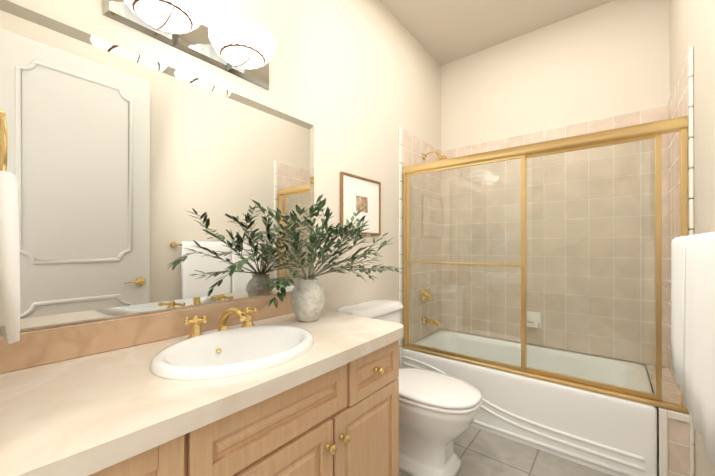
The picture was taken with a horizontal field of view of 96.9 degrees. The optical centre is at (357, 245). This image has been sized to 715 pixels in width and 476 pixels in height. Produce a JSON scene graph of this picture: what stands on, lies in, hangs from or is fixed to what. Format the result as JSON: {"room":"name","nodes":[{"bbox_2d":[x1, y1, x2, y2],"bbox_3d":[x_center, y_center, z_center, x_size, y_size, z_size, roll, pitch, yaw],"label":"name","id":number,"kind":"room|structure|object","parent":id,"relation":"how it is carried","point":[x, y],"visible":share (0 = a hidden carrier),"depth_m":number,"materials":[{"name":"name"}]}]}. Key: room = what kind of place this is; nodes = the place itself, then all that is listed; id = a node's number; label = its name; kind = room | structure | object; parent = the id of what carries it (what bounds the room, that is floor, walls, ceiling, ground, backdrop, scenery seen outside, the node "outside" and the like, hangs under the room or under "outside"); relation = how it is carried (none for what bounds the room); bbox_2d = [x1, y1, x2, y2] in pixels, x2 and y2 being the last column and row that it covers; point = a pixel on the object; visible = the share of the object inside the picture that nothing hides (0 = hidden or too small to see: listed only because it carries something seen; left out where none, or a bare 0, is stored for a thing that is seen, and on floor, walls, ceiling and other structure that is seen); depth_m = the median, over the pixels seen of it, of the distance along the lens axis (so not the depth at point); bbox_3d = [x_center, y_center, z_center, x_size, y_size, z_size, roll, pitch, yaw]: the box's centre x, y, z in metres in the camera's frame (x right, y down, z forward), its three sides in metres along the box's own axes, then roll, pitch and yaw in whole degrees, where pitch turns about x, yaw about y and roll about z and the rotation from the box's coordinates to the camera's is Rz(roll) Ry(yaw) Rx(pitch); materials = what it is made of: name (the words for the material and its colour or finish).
{"room":"bathroom","nodes":[
{"label":"bathroom","id":0,"kind":"room"},
{"bbox_2d":[7,0,440,337],"bbox_3d":[-0.406,-0.270,1.532,0.001,2.920,3.860,0,0,39],"label":"wall","id":1,"kind":"structure","parent":0,"point":[356,83],"depth_m":1.90,"materials":[{"name":"beige paint"}]},
{"bbox_2d":[0,293,293,373],"bbox_3d":[-0.607,0.289,1.262,0.020,0.100,1.190,0,0,39],"label":"backsplash","id":2,"kind":"structure","parent":1,"relation":"attached to","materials":[{"name":"stone"}]},
{"bbox_2d":[0,0,313,330],"bbox_3d":[-0.609,-0.212,1.271,0.006,0.898,1.190,0,0,39],"label":"mirror","id":3,"kind":"object","parent":1,"relation":"attached to","point":[143,181],"visible":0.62,"depth_m":1.08,"materials":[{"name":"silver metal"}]},
{"bbox_2d":[103,0,275,89],"bbox_3d":[-0.519,-0.800,1.182,0.260,0.162,0.630,0,0,39],"label":"sconce","id":4,"kind":"object","parent":1,"relation":"attached to","point":[243,49],"visible":1,"depth_m":1.16,"materials":[{"name":"white glass"}]},
{"bbox_2d":[340,172,380,234],"bbox_3d":[0.029,-0.259,2.055,0.020,0.370,0.410,0,0,39],"label":"picture frame","id":5,"kind":"object","parent":1,"relation":"attached to","point":[357,193],"visible":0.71,"depth_m":2.05,"materials":[{"name":"brown wood"}]},
{"bbox_2d":[356,195,367,212],"bbox_3d":[0.029,-0.269,2.055,0.001,0.100,0.120,0,0,39],"label":"print","id":6,"kind":"object","parent":5,"relation":"attached to","point":[361,200],"depth_m":2.06},
{"bbox_2d":[399,126,402,367],"bbox_3d":[0.332,0.138,2.438,0.015,2.106,0.043,0,0,39],"label":"trim","id":7,"kind":"structure","parent":1,"relation":"attached to","point":[400,226],"depth_m":2.43,"materials":[{"name":"white ceramic"}]},
{"bbox_2d":[402,129,441,345],"bbox_3d":[0.575,-0.058,2.738,0.001,1.698,0.730,0,0,39],"label":"wall tile","id":8,"kind":"structure","parent":1,"relation":"attached to","point":[415,148],"depth_m":2.73,"materials":[{"name":"beige tile"}]},
{"bbox_2d":[379,0,613,65],"bbox_3d":[0.206,-1.731,1.045,1.570,0.001,3.860,0,0,39],"label":"ceiling","id":9,"kind":"structure","parent":0,"point":[443,32],"depth_m":2.42,"materials":[{"name":"beige paint"}]},
{"bbox_2d":[399,426,612,475],"bbox_3d":[0.206,1.189,1.037,1.570,0.001,3.860,0,0,39],"label":"floor","id":10,"kind":"structure","parent":0,"point":[478,452],"depth_m":1.76,"materials":[{"name":"tile"}]},
{"bbox_2d":[0,293,403,475],"bbox_3d":[-0.380,0.709,1.079,0.602,0.960,1.190,0,0,39],"label":"bathroom vanity","id":11,"kind":"object","parent":10,"relation":"on","point":[251,387],"visible":0.98,"depth_m":0.87,"materials":[{"name":"brown wood"}]},
{"bbox_2d":[184,307,257,338],"bbox_3d":[-0.477,0.283,1.193,0.195,0.110,0.302,0,0,39],"label":"faucet","id":12,"kind":"object","parent":11,"relation":"on","point":[249,330],"depth_m":1.18,"materials":[{"name":"gold metal"}]},
{"bbox_2d":[150,325,313,379],"bbox_3d":[-0.377,0.409,1.032,0.410,0.192,0.510,0,0,39],"label":"sink","id":13,"kind":"object","parent":11,"relation":"in","point":[248,351],"depth_m":1.06,"materials":[{"name":"white ceramic"}]},
{"bbox_2d":[222,194,403,321],"bbox_3d":[-0.116,0.054,1.458,0.340,0.568,1.022,0,0,39],"label":"vase","id":14,"kind":"object","parent":11,"relation":"on","point":[307,298],"visible":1,"depth_m":1.40,"materials":[{"name":"stone"}]},
{"bbox_2d":[337,299,481,475],"bbox_3d":[0.296,0.774,1.784,0.769,0.834,0.508,0,0,39],"label":"toilet","id":15,"kind":"object","parent":10,"relation":"on","point":[438,412],"visible":0.65,"depth_m":1.61,"materials":[{"name":"white ceramic"}]},
{"bbox_2d":[402,151,657,475],"bbox_3d":[1.123,0.196,2.277,1.446,1.992,0.757,0,0,39],"label":"tub","id":16,"kind":"object","parent":10,"relation":"on","point":[612,435],"visible":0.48,"depth_m":1.87,"materials":[{"name":"white ceramic"}]},
{"bbox_2d":[421,288,440,347],"bbox_3d":[0.635,0.645,2.681,0.160,0.567,0.124,0,0,39],"label":"faucet","id":17,"kind":"object","parent":16,"relation":"on","point":[423,291],"depth_m":2.69,"materials":[{"name":"gold metal"}]},
{"bbox_2d":[402,116,688,413],"bbox_3d":[0.961,0.086,1.981,1.545,1.407,0.089,0,0,39],"label":"shower door","id":18,"kind":"structure","parent":16,"relation":"on","point":[656,130],"depth_m":1.84,"materials":[{"name":"clear glass"}]},
{"bbox_2d":[441,0,669,366],"bbox_3d":[1.414,-0.267,2.546,1.570,2.920,0.001,0,0,39],"label":"wall","id":19,"kind":"structure","parent":0,"point":[611,58],"depth_m":2.42,"materials":[{"name":"beige paint"}]},
{"bbox_2d":[403,54,687,150],"bbox_3d":[1.182,-0.912,2.259,1.568,0.008,0.739,0,0,39],"label":"trim","id":20,"kind":"structure","parent":19,"relation":"attached to","point":[563,125],"depth_m":2.40,"materials":[{"name":"white ceramic"}]},
{"bbox_2d":[442,106,668,367],"bbox_3d":[1.408,-0.058,2.538,1.550,1.698,0.001,0,0,39],"label":"wall tile","id":21,"kind":"structure","parent":19,"relation":"attached to","point":[638,117],"depth_m":2.40,"materials":[{"name":"beige tile"}]},
{"bbox_2d":[527,311,540,327],"bbox_3d":[1.372,0.588,2.516,0.140,0.120,0.074,0,0,39],"label":"soap dish","id":22,"kind":"object","parent":21,"relation":"attached to","point":[534,321],"depth_m":2.51,"materials":[{"name":"white ceramic"}]},
{"bbox_2d":[646,364,689,475],"bbox_3d":[1.742,0.991,1.792,0.117,0.400,0.759,0,0,39],"label":"wall","id":23,"kind":"structure","parent":0,"point":[678,447],"depth_m":1.51,"materials":[{"name":"tile"}]},
{"bbox_2d":[659,408,689,475],"bbox_3d":[1.501,0.987,1.493,0.116,0.406,0.015,0,0,39],"label":"trim","id":24,"kind":"structure","parent":23,"relation":"attached to","point":[664,415],"depth_m":1.51,"materials":[{"name":"white ceramic"}]},
{"bbox_2d":[669,0,714,475],"bbox_3d":[0.818,-0.273,0.550,0.001,2.920,3.860,0,0,39],"label":"wall","id":25,"kind":"structure","parent":0,"point":[692,22],"depth_m":1.34,"materials":[{"name":"beige paint"}]},
{"bbox_2d":[668,56,689,390],"bbox_3d":[1.784,-0.060,1.768,0.001,1.698,0.730,0,0,39],"label":"wall tile","id":26,"kind":"structure","parent":25,"relation":"attached to","point":[678,105],"depth_m":1.84,"materials":[{"name":"beige tile"}]},
{"bbox_2d":[688,46,694,475],"bbox_3d":[1.544,0.136,1.466,0.015,2.106,0.043,0,0,39],"label":"trim","id":27,"kind":"structure","parent":25,"relation":"attached to","point":[691,200],"depth_m":1.45,"materials":[{"name":"white ceramic"}]},
{"bbox_2d":[671,232,714,465],"bbox_3d":[1.130,0.257,1.022,0.104,0.588,0.882,0,0,39],"label":"towel","id":28,"kind":"object","parent":25,"relation":"attached to","point":[693,313],"visible":1,"depth_m":0.94,"materials":[{"name":"white fabric"}]},
{"bbox_3d":[-0.415,-0.273,0.267,1.569,2.920,0.115,0,0,39],"label":"wall","id":29,"kind":"structure","parent":0,"visible":0},
{"bbox_2d":[0,109,19,343],"bbox_3d":[-0.812,-0.057,0.706,0.170,0.529,0.072,0,0,39],"label":"towel ring","id":30,"kind":"object","parent":29,"relation":"attached to","point":[9,277],"visible":1,"depth_m":0.67,"materials":[{"name":"white fabric"}]}
]}

